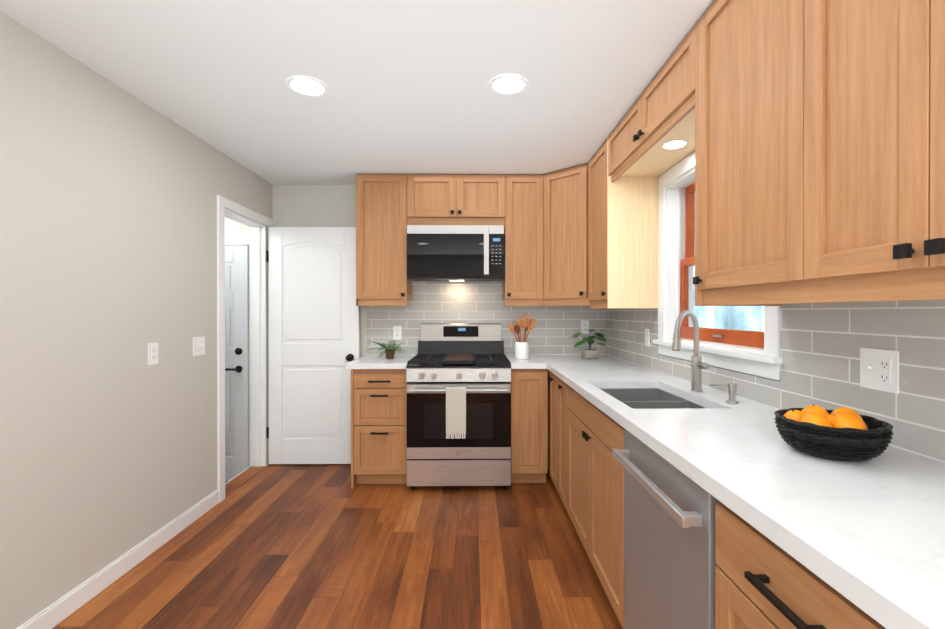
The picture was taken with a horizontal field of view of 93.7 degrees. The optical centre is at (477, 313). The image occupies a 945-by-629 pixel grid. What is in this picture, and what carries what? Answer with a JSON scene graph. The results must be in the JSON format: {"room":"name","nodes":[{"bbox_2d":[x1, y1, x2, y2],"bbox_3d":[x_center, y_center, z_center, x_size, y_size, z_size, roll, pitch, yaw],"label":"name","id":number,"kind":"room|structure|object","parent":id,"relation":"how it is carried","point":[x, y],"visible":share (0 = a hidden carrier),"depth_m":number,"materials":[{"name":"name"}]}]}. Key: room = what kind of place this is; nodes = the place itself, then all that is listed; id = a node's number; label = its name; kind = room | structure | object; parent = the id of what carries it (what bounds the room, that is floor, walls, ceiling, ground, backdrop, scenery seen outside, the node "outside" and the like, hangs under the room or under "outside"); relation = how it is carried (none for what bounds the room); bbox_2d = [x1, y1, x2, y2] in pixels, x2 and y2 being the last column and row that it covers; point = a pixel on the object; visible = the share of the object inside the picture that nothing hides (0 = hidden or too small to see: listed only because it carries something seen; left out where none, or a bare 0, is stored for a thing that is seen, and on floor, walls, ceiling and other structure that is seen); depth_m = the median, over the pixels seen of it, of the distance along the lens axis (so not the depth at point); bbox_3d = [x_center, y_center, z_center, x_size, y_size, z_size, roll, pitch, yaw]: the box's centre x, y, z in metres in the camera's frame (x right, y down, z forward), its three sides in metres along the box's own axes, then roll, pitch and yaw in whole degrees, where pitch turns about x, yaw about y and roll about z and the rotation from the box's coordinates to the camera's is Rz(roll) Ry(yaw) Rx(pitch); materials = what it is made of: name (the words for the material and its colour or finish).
{"room":"kitchen","nodes":[
{"label":"kitchen","id":0,"kind":"room"},
{"bbox_2d":[0,11,272,628],"bbox_3d":[-1.813,0.091,1.063,0.120,2.410,5.590,0,0,-1],"label":"wall","id":1,"kind":"structure","parent":0,"point":[110,191],"depth_m":2.04,"materials":[{"name":"grey paint"}]},
{"bbox_2d":[16,489,218,628],"bbox_3d":[-1.741,1.251,0.647,0.013,0.095,4.747,0,0,-1],"label":"baseboard","id":2,"kind":"structure","parent":1,"relation":"attached to","point":[55,613],"depth_m":2.14,"materials":[{"name":"white wood"}]},
{"bbox_2d":[148,342,157,364],"bbox_3d":[-1.765,0.217,2.409,0.008,0.118,0.072,0,0,-1],"label":"outlet","id":3,"kind":"object","parent":1,"relation":"attached to","point":[152,353],"visible":1,"depth_m":2.40,"materials":[{"name":"white plastic"}]},
{"bbox_2d":[193,336,204,355],"bbox_3d":[-1.766,0.205,2.814,0.016,0.118,0.118,0,0,-1],"label":"light switch","id":4,"kind":"object","parent":1,"relation":"attached to","point":[198,346],"visible":1,"depth_m":2.80,"materials":[{"name":"white plastic"}]},
{"bbox_2d":[217,195,273,502],"bbox_3d":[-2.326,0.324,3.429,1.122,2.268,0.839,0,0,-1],"label":"door frame","id":5,"kind":"structure","parent":1,"relation":"in","point":[258,347],"depth_m":3.71,"materials":[{"name":"white wood"}]},
{"bbox_2d":[266,227,359,463],"bbox_3d":[-1.400,0.270,3.766,0.774,2.010,0.169,0,0,-1],"label":"open door","id":6,"kind":"structure","parent":5,"relation":"attached to","point":[313,329],"depth_m":3.75,"materials":[{"name":"white wood"}]},
{"bbox_2d":[225,217,250,245],"bbox_3d":[-2.420,0.166,3.806,1.025,2.580,0.090,0,0,-1],"label":"wall","id":7,"kind":"structure","parent":0,"point":[233,227],"depth_m":3.75,"materials":[{"name":"grey paint"}]},
{"bbox_2d":[225,245,248,482],"bbox_3d":[-2.371,0.435,3.717,0.860,2.020,0.089,0,0,-1],"label":"hall door","id":8,"kind":"structure","parent":7,"relation":"in","point":[236,359],"depth_m":3.73,"materials":[{"name":"white wood"}]},
{"bbox_2d":[273,185,366,357],"bbox_3d":[-0.896,0.216,3.930,4.375,2.680,0.120,0,0,-1],"label":"wall","id":9,"kind":"structure","parent":0,"point":[314,205],"depth_m":3.86,"materials":[{"name":"grey paint"}]},
{"bbox_2d":[356,174,411,302],"bbox_3d":[-0.775,-0.621,3.701,0.407,0.997,0.326,0,0,-1],"label":"upper cabinet","id":10,"kind":"object","parent":9,"relation":"attached to","point":[382,220],"depth_m":3.55,"materials":[{"name":"brown wood"}]},
{"bbox_2d":[408,175,503,224],"bbox_3d":[-0.178,-0.947,3.708,0.787,0.344,0.326,0,0,-1],"label":"upper cabinet","id":11,"kind":"object","parent":9,"relation":"attached to","point":[432,199],"depth_m":3.55,"materials":[{"name":"brown wood"}]},
{"bbox_2d":[407,225,503,280],"bbox_3d":[-0.178,-0.487,3.662,0.760,0.415,0.389,0,0,-1],"label":"over-the-range microwave","id":12,"kind":"object","parent":11,"relation":"attached to","point":[455,252],"visible":1,"depth_m":3.47,"materials":[{"name":"black metal"}]},
{"bbox_2d":[367,280,602,354],"bbox_3d":[0.065,0.013,3.877,2.070,0.695,0.008,0,0,-1],"label":"tile backsplash","id":13,"kind":"structure","parent":9,"relation":"attached to","point":[432,301],"depth_m":3.87,"materials":[{"name":"grey tile"}]},
{"bbox_2d":[393,326,401,339],"bbox_3d":[-0.703,0.166,3.860,0.072,0.118,0.008,0,0,-1],"label":"electrical outlet","id":14,"kind":"object","parent":13,"relation":"attached to","point":[397,332],"visible":1,"depth_m":3.86,"materials":[{"name":"white plastic"}]},
{"bbox_2d":[581,320,588,333],"bbox_3d":[0.937,0.116,3.880,0.072,0.118,0.008,0,0,-1],"label":"electrical outlet","id":15,"kind":"object","parent":13,"relation":"attached to","point":[584,326],"visible":0.92,"depth_m":3.88,"materials":[{"name":"white plastic"}]},
{"bbox_2d":[500,175,547,302],"bbox_3d":[0.397,-0.621,3.692,0.362,0.997,0.373,0,0,-1],"label":"upper cabinet","id":16,"kind":"object","parent":9,"relation":"attached to","point":[519,281],"depth_m":3.56,"materials":[{"name":"brown wood"}]},
{"bbox_2d":[536,163,589,302],"bbox_3d":[0.799,-0.620,3.581,0.664,0.997,0.606,0,0,-1],"label":"upper cabinet","id":17,"kind":"object","parent":9,"relation":"attached to","point":[543,219],"depth_m":3.43,"materials":[{"name":"brown wood"}]},
{"bbox_2d":[52,464,621,628],"bbox_3d":[-0.273,1.347,1.087,3.200,0.100,5.830,0,0,-1],"label":"floor","id":18,"kind":"structure","parent":0,"point":[297,546],"depth_m":2.27,"materials":[{"name":"brown wood"}]},
{"bbox_2d":[351,369,406,488],"bbox_3d":[-0.733,0.845,3.546,0.412,0.884,0.645,0,0,-1],"label":"base cabinet","id":19,"kind":"object","parent":18,"relation":"on","point":[378,426],"visible":0.88,"depth_m":3.26,"materials":[{"name":"brown wood"}]},
{"bbox_2d":[346,355,414,368],"bbox_3d":[-0.746,0.383,3.553,0.440,0.040,0.635,0,0,-1],"label":"countertop","id":20,"kind":"structure","parent":19,"relation":"on","point":[368,361],"depth_m":3.30,"materials":[{"name":"stone"}]},
{"bbox_2d":[364,341,407,358],"bbox_3d":[-0.738,0.290,3.559,0.328,0.142,0.384,0,0,-1],"label":"fern plant","id":21,"kind":"object","parent":20,"relation":"on","point":[389,351],"visible":1,"depth_m":3.55,"materials":[{"name":"green plant"}]},
{"bbox_2d":[406,323,510,488],"bbox_3d":[-0.142,0.685,3.479,0.757,1.205,0.734,0,0,-1],"label":"gas range","id":22,"kind":"object","parent":18,"relation":"on","point":[458,378],"visible":1,"depth_m":3.19,"materials":[{"name":"silver metal"}]},
{"bbox_2d":[446,387,465,438],"bbox_3d":[-0.156,0.698,3.132,0.141,0.360,0.041,0,0,-1],"label":"towel","id":23,"kind":"object","parent":22,"relation":"hanging from","point":[455,396],"depth_m":3.12,"materials":[{"name":"beige fabric"}]},
{"bbox_2d":[511,369,547,482],"bbox_3d":[0.378,0.845,3.578,0.277,0.884,0.609,0,0,-1],"label":"base cabinet","id":24,"kind":"object","parent":18,"relation":"on","point":[529,425],"visible":0.9,"depth_m":3.28,"materials":[{"name":"brown wood"}]},
{"bbox_2d":[506,355,545,368],"bbox_3d":[0.357,0.383,3.555,0.235,0.040,0.658,0,0,-1],"label":"countertop","id":25,"kind":"structure","parent":24,"relation":"on","point":[532,362],"depth_m":3.30,"materials":[{"name":"stone"}]},
{"bbox_2d":[509,315,535,358],"bbox_3d":[0.360,0.183,3.556,0.223,0.355,0.108,0,0,-1],"label":"utensil crock","id":26,"kind":"object","parent":25,"relation":"on","point":[522,350],"visible":1,"depth_m":3.55,"materials":[{"name":"white ceramic"}]},
{"bbox_2d":[613,429,719,628],"bbox_3d":[0.818,0.855,1.349,0.651,0.881,0.592,0,0,-1],"label":"dishwasher","id":27,"kind":"object","parent":18,"relation":"on","point":[670,564],"visible":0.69,"depth_m":1.28,"materials":[{"name":"silver metal"}]},
{"bbox_2d":[548,370,885,628],"bbox_3d":[0.831,0.852,1.669,0.645,0.884,4.430,0,0,-1],"label":"base cabinet","id":28,"kind":"object","parent":18,"relation":"on","point":[762,581],"visible":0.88,"depth_m":1.66,"materials":[{"name":"brown wood"}]},
{"bbox_2d":[538,355,944,628],"bbox_3d":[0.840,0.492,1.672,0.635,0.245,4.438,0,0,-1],"label":"countertop","id":29,"kind":"structure","parent":28,"relation":"on","point":[867,537],"depth_m":0.96,"materials":[{"name":"stone"}]},
{"bbox_2d":[569,329,608,359],"bbox_3d":[0.884,0.244,3.569,0.325,0.234,0.286,0,0,-1],"label":"pothos plant","id":30,"kind":"object","parent":29,"relation":"on","point":[589,353],"visible":1,"depth_m":3.50,"materials":[{"name":"green plant"}]},
{"bbox_2d":[672,310,708,391],"bbox_3d":[0.972,0.175,2.053,0.200,0.385,0.157,0,0,-1],"label":"gooseneck faucet","id":31,"kind":"object","parent":29,"relation":"on","point":[697,364],"visible":1,"depth_m":2.08,"materials":[{"name":"silver metal"}]},
{"bbox_2d":[709,383,737,403],"bbox_3d":[1.023,0.329,1.841,0.103,0.078,0.057,0,0,-1],"label":"soap dispenser","id":32,"kind":"object","parent":29,"relation":"on","point":[732,388],"visible":1,"depth_m":1.83,"materials":[{"name":"silver metal"}]},
{"bbox_2d":[774,405,893,461],"bbox_3d":[0.935,0.310,1.178,0.249,0.123,0.246,0,0,-1],"label":"fruit bowl","id":33,"kind":"object","parent":29,"relation":"on","point":[844,434],"visible":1,"depth_m":1.11,"materials":[{"name":"black wicker"}]},
{"bbox_2d":[0,0,713,184],"bbox_3d":[-0.861,-1.163,1.070,4.375,0.100,5.830,0,0,-1],"label":"ceiling","id":34,"kind":"structure","parent":0,"point":[410,92],"depth_m":2.03,"materials":[{"name":"white paint"}]},
{"bbox_2d":[285,75,328,96],"bbox_3d":[-0.837,-1.113,2.176,0.204,0.008,0.204,0,0,-1],"label":"recessed light","id":35,"kind":"object","parent":34,"relation":"in","point":[307,86],"visible":1,"depth_m":2.17,"materials":[{"name":"white"}]},
{"bbox_2d":[488,73,528,95],"bbox_3d":[0.148,-1.113,2.158,0.204,0.008,0.204,0,0,-1],"label":"recessed light","id":36,"kind":"object","parent":34,"relation":"in","point":[506,84],"visible":1,"depth_m":2.15,"materials":[{"name":"white plastic"}]},
{"bbox_2d":[661,354,779,380],"bbox_3d":[1.247,0.091,1.101,0.160,2.410,5.590,0,0,-1],"label":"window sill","id":37,"kind":"structure","parent":0,"point":[728,369],"depth_m":1.99,"materials":[{"name":"white paint"}]},
{"bbox_2d":[588,137,659,303],"bbox_3d":[0.976,-0.607,3.030,0.326,1.019,0.500,0,0,-1],"label":"upper cabinet","id":38,"kind":"object","parent":37,"relation":"attached to","point":[623,210],"depth_m":2.78,"materials":[{"name":"brown wood"}]},
{"bbox_2d":[608,107,687,175],"bbox_3d":[0.982,-0.997,2.482,0.326,0.236,0.594,0,0,-1],"label":"upper cabinet","id":39,"kind":"object","parent":37,"relation":"attached to","point":[623,160],"depth_m":2.53,"materials":[{"name":"brown wood"}]},
{"bbox_2d":[661,139,687,148],"bbox_3d":[0.993,-0.855,2.237,0.123,0.005,0.123,0,0,-1],"label":"recessed light","id":40,"kind":"object","parent":39,"relation":"attached to","point":[675,144],"visible":1,"depth_m":2.23,"materials":[{"name":"white"}]},
{"bbox_2d":[632,29,691,147],"bbox_3d":[0.989,-0.995,1.991,0.326,0.236,0.593,0,0,-1],"label":"upper cabinet","id":41,"kind":"object","parent":37,"relation":"attached to","point":[660,113],"depth_m":2.00,"materials":[{"name":"brown wood"}]},
{"bbox_2d":[653,151,782,379],"bbox_3d":[1.210,-0.300,2.234,0.205,1.105,1.120,0,0,-1],"label":"double-hung window","id":42,"kind":"structure","parent":37,"relation":"in","point":[680,227],"depth_m":2.62,"materials":[{"name":"white wood"}]},
{"bbox_2d":[688,0,839,291],"bbox_3d":[0.996,-0.601,1.389,0.326,1.019,0.613,0,0,-1],"label":"upper cabinet","id":43,"kind":"object","parent":37,"relation":"attached to","point":[732,94],"depth_m":1.45,"materials":[{"name":"brown wood"}]},
{"bbox_2d":[603,300,944,462],"bbox_3d":[1.155,0.022,1.674,0.008,0.695,4.440,0,0,-1],"label":"tile backsplash","id":44,"kind":"structure","parent":37,"relation":"attached to","point":[821,344],"depth_m":1.40,"materials":[{"name":"grey tile"}]},
{"bbox_2d":[645,329,649,346],"bbox_3d":[1.131,0.160,2.965,0.008,0.118,0.072,0,0,-1],"label":"light switch","id":45,"kind":"object","parent":44,"relation":"attached to","point":[647,337],"visible":1,"depth_m":2.95,"materials":[{"name":"white plastic"}]},
{"bbox_2d":[860,348,898,393],"bbox_3d":[1.148,0.161,1.275,0.016,0.118,0.118,0,0,-1],"label":"electrical outlet","id":46,"kind":"object","parent":44,"relation":"attached to","point":[879,369],"visible":1,"depth_m":1.27,"materials":[{"name":"white plastic"}]},
{"bbox_2d":[776,0,944,287],"bbox_3d":[1.003,-0.599,0.826,0.326,1.019,0.747,0,0,-1],"label":"upper cabinet","id":47,"kind":"object","parent":37,"relation":"attached to","point":[812,132],"depth_m":0.98,"materials":[{"name":"brown wood"}]},
{"label":"outside","id":48,"kind":"structure","parent":0,"visible":0},
{"bbox_2d":[693,266,763,331],"bbox_3d":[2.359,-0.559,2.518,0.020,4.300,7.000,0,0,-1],"label":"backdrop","id":49,"kind":"structure","parent":48,"point":[743,313],"depth_m":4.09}
]}

